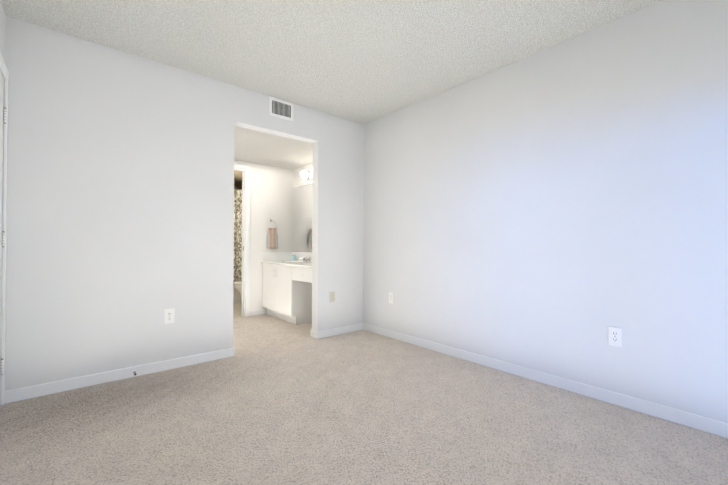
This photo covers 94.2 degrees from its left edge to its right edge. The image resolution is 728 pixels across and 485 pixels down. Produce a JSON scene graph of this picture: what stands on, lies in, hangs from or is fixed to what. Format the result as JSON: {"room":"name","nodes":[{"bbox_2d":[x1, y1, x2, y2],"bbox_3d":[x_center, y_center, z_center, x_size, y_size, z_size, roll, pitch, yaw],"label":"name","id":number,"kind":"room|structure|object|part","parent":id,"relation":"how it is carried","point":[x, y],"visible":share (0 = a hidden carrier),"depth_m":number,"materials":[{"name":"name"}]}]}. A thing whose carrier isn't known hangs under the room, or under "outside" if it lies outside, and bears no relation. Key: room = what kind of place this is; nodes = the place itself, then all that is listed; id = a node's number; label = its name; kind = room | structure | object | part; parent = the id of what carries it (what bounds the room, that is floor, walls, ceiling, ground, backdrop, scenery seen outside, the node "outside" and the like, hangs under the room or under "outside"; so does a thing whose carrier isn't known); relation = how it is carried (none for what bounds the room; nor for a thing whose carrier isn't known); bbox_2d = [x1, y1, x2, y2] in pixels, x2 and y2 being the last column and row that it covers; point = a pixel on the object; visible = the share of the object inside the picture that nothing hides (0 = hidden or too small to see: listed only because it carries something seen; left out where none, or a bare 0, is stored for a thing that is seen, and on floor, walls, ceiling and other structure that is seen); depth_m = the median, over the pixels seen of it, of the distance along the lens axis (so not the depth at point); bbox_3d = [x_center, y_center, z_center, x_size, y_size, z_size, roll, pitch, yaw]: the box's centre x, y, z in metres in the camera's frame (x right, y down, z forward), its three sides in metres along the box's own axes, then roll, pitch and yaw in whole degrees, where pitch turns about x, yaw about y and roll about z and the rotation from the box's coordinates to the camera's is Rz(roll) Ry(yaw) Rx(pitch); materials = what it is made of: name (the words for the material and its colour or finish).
{"room":"empty bedroom","nodes":[
{"label":"empty bedroom","id":0,"kind":"room"},
{"bbox_2d":[0,0,5,395],"bbox_3d":[-1.047,-0.217,0.597,0.115,2.440,4.133,1,-1,-40],"label":"wall","id":1,"kind":"structure","parent":0,"point":[2,30],"depth_m":2.09,"materials":[{"name":"paint"}]},
{"bbox_2d":[0,72,5,374],"bbox_3d":[-1.967,-0.013,1.786,0.091,2.018,0.848,1,-1,-40],"label":"door","id":2,"kind":"structure","parent":1,"relation":"in","point":[1,121],"depth_m":2.07,"materials":[{"name":"white"}]},
{"bbox_3d":[-2.240,-0.011,2.103,0.013,1.660,0.013,1,-1,-40],"label":"door hinges","id":3,"kind":"part","parent":2,"relation":"part of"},
{"bbox_2d":[0,52,8,404],"bbox_3d":[-2.000,-0.037,1.735,0.131,2.090,0.932,1,-1,-40],"label":"door frame","id":4,"kind":"structure","parent":1,"relation":"attached to","point":[4,70],"depth_m":2.11,"materials":[{"name":"white"}]},
{"bbox_2d":[5,16,363,390],"bbox_3d":[-1.127,-0.199,3.162,3.076,2.440,0.115,1,-1,-40],"label":"wall","id":5,"kind":"structure","parent":0,"point":[120,201],"depth_m":2.55,"materials":[{"name":"paint"}]},
{"bbox_2d":[4,347,234,403],"bbox_3d":[-1.714,0.976,2.576,1.442,0.078,0.012,1,-1,-40],"label":"baseboard","id":6,"kind":"structure","parent":5,"relation":"attached to","point":[34,391],"depth_m":2.46,"materials":[{"name":"white wood"}]},
{"bbox_2d":[164,308,173,323],"bbox_3d":[-1.559,0.589,2.712,0.072,0.118,0.007,1,-1,-40],"label":"outlet","id":7,"kind":"object","parent":5,"relation":"attached to","point":[168,316],"visible":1,"depth_m":2.71,"materials":[{"name":"white plastic"}]},
{"bbox_2d":[269,96,293,120],"bbox_3d":[-0.815,-1.319,3.349,0.260,0.186,0.008,1,-1,-40],"label":"air vent","id":8,"kind":"object","parent":5,"relation":"in","point":[280,108],"visible":1,"depth_m":3.34,"materials":[{"name":"white metal"}]},
{"bbox_2d":[330,291,334,301],"bbox_3d":[-0.348,0.600,3.736,0.072,0.118,0.007,1,-1,-40],"label":"wall jack","id":9,"kind":"object","parent":5,"relation":"attached to","point":[332,296],"visible":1,"depth_m":3.73,"materials":[{"name":"beige plastic"}]},
{"bbox_2d":[312,323,363,338],"bbox_3d":[-0.260,0.990,3.804,0.632,0.078,0.016,1,-1,-40],"label":"baseboard","id":10,"kind":"structure","parent":5,"relation":"attached to","point":[340,330],"depth_m":3.77,"materials":[{"name":"white wood"}]},
{"bbox_2d":[233,302,241,317],"bbox_3d":[-2.425,1.062,5.455,2.075,0.062,2.062,1,-1,-40],"label":"floor","id":11,"kind":"structure","parent":0,"point":[236,309],"depth_m":5.21,"materials":[{"name":"beige tile"}]},
{"bbox_2d":[233,286,240,302],"bbox_3d":[-2.734,0.804,5.901,1.767,0.457,0.776,1,-1,-40],"label":"bathtub","id":12,"kind":"object","parent":11,"relation":"on","point":[236,296],"depth_m":5.84,"materials":[{"name":"white ceramic"}]},
{"bbox_2d":[233,280,241,293],"bbox_3d":[-1.714,0.647,5.470,0.765,0.773,0.490,1,-1,-40],"label":"toilet","id":13,"kind":"object","parent":11,"relation":"on","point":[238,285],"visible":0.15,"depth_m":5.20,"materials":[{"name":"white ceramic"}]},
{"bbox_2d":[234,160,292,313],"bbox_3d":[-1.760,-0.045,4.671,1.890,2.150,0.075,1,-1,-40],"label":"wall","id":14,"kind":"structure","parent":0,"point":[271,192],"depth_m":4.90,"materials":[{"name":"paint"}]},
{"bbox_2d":[234,163,249,316],"bbox_3d":[-1.933,-0.025,4.514,0.807,2.106,0.091,1,-1,-40],"label":"door frame","id":15,"kind":"structure","parent":14,"relation":"attached to","point":[245,296],"depth_m":4.72,"materials":[{"name":"white wood"}]},
{"bbox_2d":[249,309,265,315],"bbox_3d":[-1.427,0.987,3.939,1.240,0.078,1.467,1,-1,-40],"label":"baseboard","id":16,"kind":"structure","parent":14,"relation":"attached to","point":[257,312],"depth_m":4.81,"materials":[{"name":"white wood"}]},
{"bbox_2d":[267,219,277,248],"bbox_3d":[-1.341,-0.130,4.935,0.173,0.437,0.062,1,-1,-40],"label":"towel","id":17,"kind":"object","parent":14,"relation":"attached to","point":[272,239],"visible":0.98,"depth_m":4.92,"materials":[{"name":"pink fabric"}]},
{"bbox_2d":[262,252,292,259],"bbox_3d":[-1.283,0.206,5.008,0.481,0.134,0.018,1,-1,-40],"label":"backsplash","id":18,"kind":"structure","parent":14,"relation":"attached to","point":[265,255],"depth_m":4.99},
{"bbox_2d":[234,126,312,185],"bbox_3d":[-1.893,-1.159,4.929,1.975,0.080,3.567,1,-1,-40],"label":"ceiling","id":19,"kind":"structure","parent":0,"point":[258,147],"depth_m":4.13,"materials":[{"name":"white paint"}]},
{"bbox_2d":[293,163,312,187],"bbox_3d":[-0.574,-0.041,4.665,0.115,2.150,1.467,1,-1,-40],"label":"wall","id":20,"kind":"structure","parent":0,"point":[298,181],"depth_m":5.02,"materials":[{"name":"paint"}]},
{"bbox_2d":[292,183,311,251],"bbox_3d":[-0.625,-0.346,4.632,0.008,0.972,1.441,1,-1,-40],"label":"vanity mirror","id":21,"kind":"object","parent":20,"relation":"attached to","point":[302,218],"visible":0.33,"depth_m":4.95,"materials":[{"name":"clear mirror"}]},
{"bbox_2d":[293,252,311,259],"bbox_3d":[-0.630,0.205,4.622,0.018,0.134,1.452,1,-1,-40],"label":"backsplash","id":22,"kind":"structure","parent":20,"relation":"attached to","point":[299,255],"depth_m":4.86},
{"bbox_2d":[300,168,312,179],"bbox_3d":[-0.599,-0.952,4.492,0.159,0.124,0.855,1,-1,-40],"label":"vanity light bar","id":23,"kind":"object","parent":20,"relation":"attached to","point":[306,175],"visible":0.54,"depth_m":4.71,"materials":[{"name":"silver metal"}]},
{"bbox_2d":[1,0,661,124],"bbox_3d":[0.164,-1.466,1.562,3.361,0.080,4.233,1,-1,-40],"label":"ceiling","id":24,"kind":"structure","parent":0,"point":[364,62],"depth_m":2.34,"materials":[{"name":"white paint"}]},
{"bbox_2d":[0,314,727,484],"bbox_3d":[-0.402,1.046,2.058,3.375,0.060,5.738,1,-1,-40],"label":"floor carpet","id":25,"kind":"object","parent":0,"point":[275,401],"visible":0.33,"depth_m":1.85,"materials":[{"name":"beige carpet"}]},
{"bbox_2d":[263,264,311,324],"bbox_3d":[-0.814,0.670,4.464,0.497,0.725,1.452,1,-1,-40],"label":"bathroom vanity","id":26,"kind":"object","parent":25,"relation":"on","point":[287,288],"depth_m":4.35,"materials":[{"name":"white wood"}]},
{"bbox_2d":[261,260,311,267],"bbox_3d":[-0.815,0.289,4.465,0.503,0.037,1.452,1,-1,-40],"label":"countertop","id":27,"kind":"structure","parent":26,"relation":"on","point":[262,261],"depth_m":4.19,"materials":[{"name":"white stone"}]},
{"bbox_2d":[291,255,295,260],"bbox_3d":[-1.046,0.227,5.015,0.072,0.090,0.072,1,-1,-40],"label":"cup","id":28,"kind":"object","parent":27,"relation":"on","point":[293,257],"visible":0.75,"depth_m":4.99,"materials":[{"name":"teal"}]},
{"bbox_2d":[281,260,311,263],"bbox_3d":[-0.949,0.340,4.651,0.330,0.162,0.440,1,-1,-40],"label":"sink","id":29,"kind":"object","parent":27,"relation":"in","point":[282,261],"depth_m":4.59,"materials":[{"name":"white ceramic"}]},
{"bbox_2d":[299,257,309,261],"bbox_3d":[-0.849,0.235,4.737,0.135,0.072,0.156,1,-1,-40],"label":"faucet","id":30,"kind":"object","parent":27,"relation":"on","point":[305,259],"depth_m":4.73,"materials":[{"name":"silver metal"}]},
{"bbox_2d":[363,0,727,422],"bbox_3d":[1.338,-0.194,2.540,0.115,2.440,4.018,1,-1,-40],"label":"wall","id":31,"kind":"structure","parent":0,"point":[558,209],"depth_m":2.31,"materials":[{"name":"paint"}]},
{"bbox_2d":[389,292,393,303],"bbox_3d":[0.294,0.600,3.670,0.007,0.118,0.072,1,-1,-40],"label":"outlet","id":32,"kind":"object","parent":31,"relation":"attached to","point":[391,297],"visible":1,"depth_m":3.66,"materials":[{"name":"white plastic"}]},
{"bbox_2d":[364,323,727,437],"bbox_3d":[1.253,0.986,2.528,0.012,0.078,3.918,1,-1,-40],"label":"baseboard","id":33,"kind":"structure","parent":31,"relation":"attached to","point":[705,424],"depth_m":2.28,"materials":[{"name":"white wood"}]},
{"bbox_2d":[608,326,621,346],"bbox_3d":[1.588,0.596,2.140,0.007,0.118,0.072,1,-1,-40],"label":"outlet","id":34,"kind":"object","parent":31,"relation":"attached to","point":[614,336],"visible":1,"depth_m":2.14,"materials":[{"name":"white plastic"}]},
{"bbox_3d":[-2.376,-0.041,5.486,2.005,2.150,2.115,1,-1,-40],"label":"wall","id":35,"kind":"structure","parent":0,"visible":0},
{"bbox_2d":[233,188,241,285],"bbox_3d":[-2.452,-0.113,5.577,1.771,1.693,0.105,1,-1,-40],"label":"shower curtain","id":36,"kind":"object","parent":35,"relation":"attached to","point":[237,275],"visible":0.06,"depth_m":5.82,"materials":[{"name":"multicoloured fabric"}]}
]}

